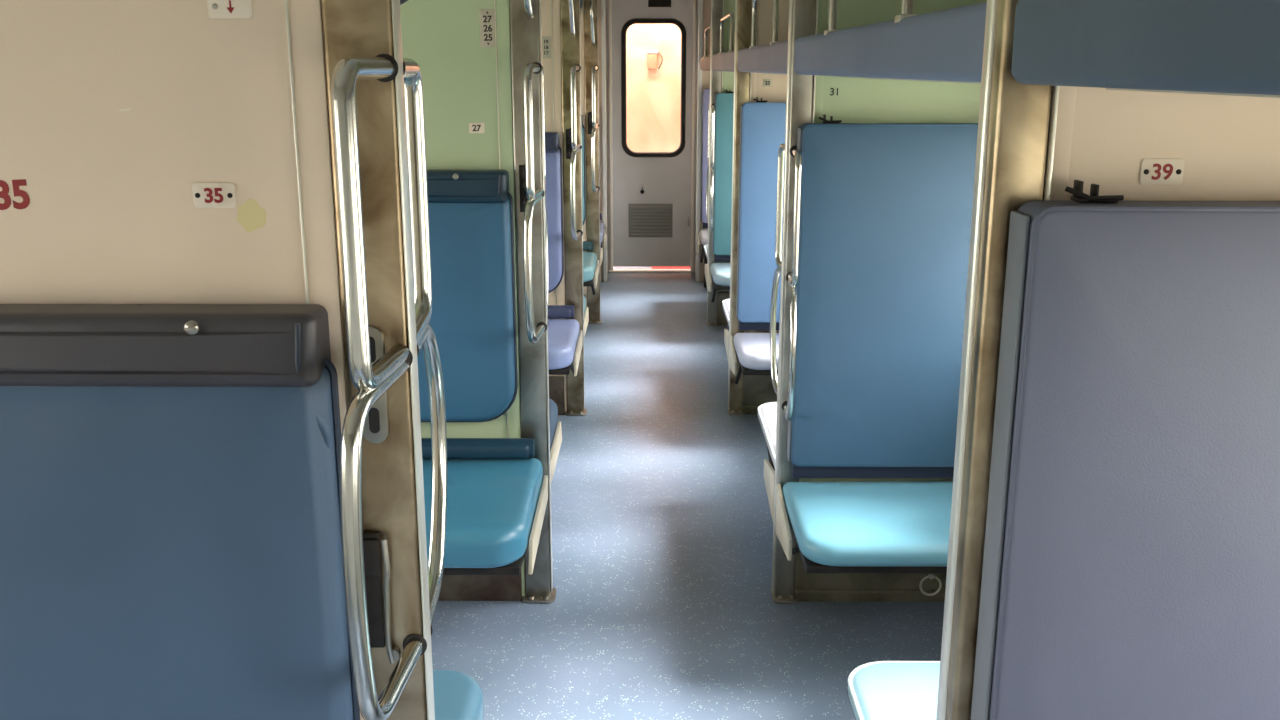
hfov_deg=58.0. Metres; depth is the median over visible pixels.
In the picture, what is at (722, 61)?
cushion
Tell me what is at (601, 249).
seat
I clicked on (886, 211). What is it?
backrest
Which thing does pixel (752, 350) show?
cushion
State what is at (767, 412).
cushion
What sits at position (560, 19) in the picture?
wall
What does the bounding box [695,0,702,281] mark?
trim
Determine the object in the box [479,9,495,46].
number plate
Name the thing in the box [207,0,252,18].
number plate
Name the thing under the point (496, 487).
seat
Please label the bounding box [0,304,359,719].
backrest
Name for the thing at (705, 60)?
cushion
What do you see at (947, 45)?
upper berth
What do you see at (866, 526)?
seat
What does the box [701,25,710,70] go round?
upper berth
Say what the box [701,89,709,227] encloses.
backrest
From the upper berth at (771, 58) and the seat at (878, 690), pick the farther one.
the upper berth at (771, 58)
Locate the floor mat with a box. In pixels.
[652,267,689,268]
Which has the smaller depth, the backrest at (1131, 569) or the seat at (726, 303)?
the backrest at (1131, 569)
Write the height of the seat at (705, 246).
0.225 m
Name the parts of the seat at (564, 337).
board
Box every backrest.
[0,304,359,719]
[417,170,517,421]
[545,132,563,292]
[581,115,585,224]
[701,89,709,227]
[712,89,733,260]
[736,97,785,329]
[787,114,977,477]
[971,180,1279,719]
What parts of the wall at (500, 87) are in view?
panel, kick panel, grab handle, post, grab handle, grab handle, foot plate, grab handle, grab handle, grab handle, grab handle, foot plate, grab handle, grab handle, post, kick panel, panel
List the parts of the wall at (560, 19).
panel, kick panel, grab handle, post, grab handle, grab handle, foot plate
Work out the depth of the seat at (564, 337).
4.53 m
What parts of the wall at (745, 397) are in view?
foot plate, post, kick panel, panel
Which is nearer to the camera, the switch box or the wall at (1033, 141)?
the wall at (1033, 141)
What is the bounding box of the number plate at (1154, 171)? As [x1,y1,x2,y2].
[1140,158,1184,184]
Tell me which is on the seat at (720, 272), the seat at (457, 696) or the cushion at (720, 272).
the cushion at (720, 272)
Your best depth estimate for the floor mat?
8.59 m
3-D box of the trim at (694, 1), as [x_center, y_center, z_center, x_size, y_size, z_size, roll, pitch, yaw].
[0.378,-1.642,8.198,0.020,2.038,0.024,0,14,0]
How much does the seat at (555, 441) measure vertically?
0.264 m
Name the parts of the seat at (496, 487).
board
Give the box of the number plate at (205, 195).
[192,183,235,207]
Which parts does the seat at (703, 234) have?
leg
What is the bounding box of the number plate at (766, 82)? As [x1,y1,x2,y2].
[763,79,771,86]
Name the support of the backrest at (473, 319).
attached to the wall at (500, 87)
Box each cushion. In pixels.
[548,319,579,369]
[549,398,557,450]
[581,127,583,220]
[583,252,596,281]
[583,295,585,313]
[600,222,604,241]
[699,230,707,245]
[701,56,709,70]
[710,263,729,285]
[712,51,734,71]
[722,298,729,324]
[733,333,778,369]
[738,40,787,73]
[758,402,776,466]
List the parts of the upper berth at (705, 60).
guard rail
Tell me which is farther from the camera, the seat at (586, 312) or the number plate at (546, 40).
the seat at (586, 312)
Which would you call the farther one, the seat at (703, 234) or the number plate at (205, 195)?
the seat at (703, 234)
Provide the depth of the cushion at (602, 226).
7.61 m
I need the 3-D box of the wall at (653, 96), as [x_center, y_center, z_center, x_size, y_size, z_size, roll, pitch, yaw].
[0.042,-2.070,9.301,2.000,2.350,0.050,0,14,0]
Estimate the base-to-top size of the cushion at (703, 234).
0.072 m
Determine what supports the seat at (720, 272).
attached to the wall at (720, 81)
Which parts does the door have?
notice plate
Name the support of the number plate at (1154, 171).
attached to the wall at (1033, 141)
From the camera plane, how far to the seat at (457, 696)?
1.94 m
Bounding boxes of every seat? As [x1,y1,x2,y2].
[421,438,547,574]
[433,670,482,719]
[548,305,582,376]
[549,398,561,482]
[583,241,598,294]
[583,295,588,336]
[600,213,606,256]
[600,242,602,265]
[697,230,707,287]
[704,244,707,284]
[707,263,729,301]
[722,298,729,363]
[729,333,778,383]
[758,402,776,520]
[775,481,952,572]
[847,661,939,719]
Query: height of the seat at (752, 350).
0.241 m
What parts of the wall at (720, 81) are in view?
grab handle, grab handle, grab handle, grab handle, post, kick panel, panel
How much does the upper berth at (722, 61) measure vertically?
0.265 m
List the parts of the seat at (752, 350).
board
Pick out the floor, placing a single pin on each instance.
(664, 607)
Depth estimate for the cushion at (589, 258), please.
6.23 m
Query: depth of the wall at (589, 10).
6.45 m
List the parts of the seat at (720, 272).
board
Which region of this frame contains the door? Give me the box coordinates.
[612,0,692,266]
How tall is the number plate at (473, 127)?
0.026 m
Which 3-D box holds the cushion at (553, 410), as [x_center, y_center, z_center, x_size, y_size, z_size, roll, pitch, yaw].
[-1.173,0.217,3.470,1.825,0.097,0.550,0,14,0]
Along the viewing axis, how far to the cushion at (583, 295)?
5.32 m
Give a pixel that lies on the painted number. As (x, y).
(16, 183)
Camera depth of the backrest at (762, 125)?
4.69 m
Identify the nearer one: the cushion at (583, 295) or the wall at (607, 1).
the cushion at (583, 295)
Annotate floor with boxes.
[431,266,944,719]
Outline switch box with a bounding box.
[647,51,662,68]
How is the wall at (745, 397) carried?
on the floor
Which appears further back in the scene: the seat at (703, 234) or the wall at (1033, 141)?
the seat at (703, 234)
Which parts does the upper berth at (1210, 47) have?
board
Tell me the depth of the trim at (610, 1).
8.21 m
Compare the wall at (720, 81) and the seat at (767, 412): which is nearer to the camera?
the seat at (767, 412)
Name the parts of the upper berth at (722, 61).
guard rail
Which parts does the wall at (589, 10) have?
grab handle, grab handle, grab handle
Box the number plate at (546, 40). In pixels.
[542,36,550,57]
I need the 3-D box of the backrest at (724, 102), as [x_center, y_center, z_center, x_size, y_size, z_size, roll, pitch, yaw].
[0.702,-1.024,6.453,0.580,0.955,0.076,0,14,0]
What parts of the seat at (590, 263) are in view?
board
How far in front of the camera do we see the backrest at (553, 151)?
4.71 m
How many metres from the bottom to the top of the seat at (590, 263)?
0.316 m
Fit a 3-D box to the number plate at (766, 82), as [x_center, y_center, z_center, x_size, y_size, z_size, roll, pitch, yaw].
[0.513,-1.116,4.646,0.036,0.030,0.003,0,14,0]
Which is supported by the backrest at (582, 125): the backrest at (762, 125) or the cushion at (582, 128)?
the cushion at (582, 128)
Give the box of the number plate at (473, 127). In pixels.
[469,123,484,132]
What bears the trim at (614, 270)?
attached to the wall at (607, 1)
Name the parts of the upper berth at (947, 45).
guard rail, board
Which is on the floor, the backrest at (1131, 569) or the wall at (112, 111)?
the wall at (112, 111)
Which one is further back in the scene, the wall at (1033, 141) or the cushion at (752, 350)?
the cushion at (752, 350)
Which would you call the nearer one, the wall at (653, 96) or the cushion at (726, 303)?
the cushion at (726, 303)
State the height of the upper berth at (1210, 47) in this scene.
0.102 m
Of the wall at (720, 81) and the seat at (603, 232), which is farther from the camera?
the seat at (603, 232)
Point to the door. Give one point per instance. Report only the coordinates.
(652, 190)
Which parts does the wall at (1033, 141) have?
post, panel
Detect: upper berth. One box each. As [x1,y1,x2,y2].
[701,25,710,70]
[712,12,734,71]
[738,0,787,74]
[794,0,986,83]
[1011,0,1279,97]
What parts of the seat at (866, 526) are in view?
board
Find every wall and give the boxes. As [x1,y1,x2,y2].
[0,0,446,719]
[400,0,986,603]
[541,0,586,415]
[580,0,601,323]
[598,0,710,281]
[606,0,698,271]
[626,24,680,151]
[706,0,735,325]
[727,0,788,415]
[936,0,1279,719]
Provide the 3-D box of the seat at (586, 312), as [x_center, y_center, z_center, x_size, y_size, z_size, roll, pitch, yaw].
[-1.159,-0.141,5.226,1.837,0.265,0.551,0,14,0]
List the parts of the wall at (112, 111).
panel, grab handle, post, hook plate, grab handle, latch rod, grab handle, grab handle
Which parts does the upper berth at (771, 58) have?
guard rail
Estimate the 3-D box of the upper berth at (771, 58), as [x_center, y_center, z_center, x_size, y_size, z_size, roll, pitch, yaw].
[0.691,-1.063,3.751,0.612,0.265,1.732,0,14,0]
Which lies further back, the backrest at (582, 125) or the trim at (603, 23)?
the trim at (603, 23)
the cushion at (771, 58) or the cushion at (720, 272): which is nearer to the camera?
the cushion at (771, 58)
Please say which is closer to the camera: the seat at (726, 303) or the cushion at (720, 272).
the seat at (726, 303)
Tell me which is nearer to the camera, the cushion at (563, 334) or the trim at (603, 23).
the cushion at (563, 334)
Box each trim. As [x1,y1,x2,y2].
[601,0,606,281]
[609,0,612,270]
[609,269,690,272]
[690,0,695,270]
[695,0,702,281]
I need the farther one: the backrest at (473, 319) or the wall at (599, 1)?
the wall at (599, 1)
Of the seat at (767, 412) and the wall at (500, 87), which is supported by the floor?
the wall at (500, 87)
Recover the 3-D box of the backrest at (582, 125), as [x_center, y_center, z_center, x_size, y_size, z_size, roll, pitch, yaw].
[-1.194,-1.043,6.514,1.769,0.670,0.072,0,14,0]
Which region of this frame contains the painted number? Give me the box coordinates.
[0,179,29,209]

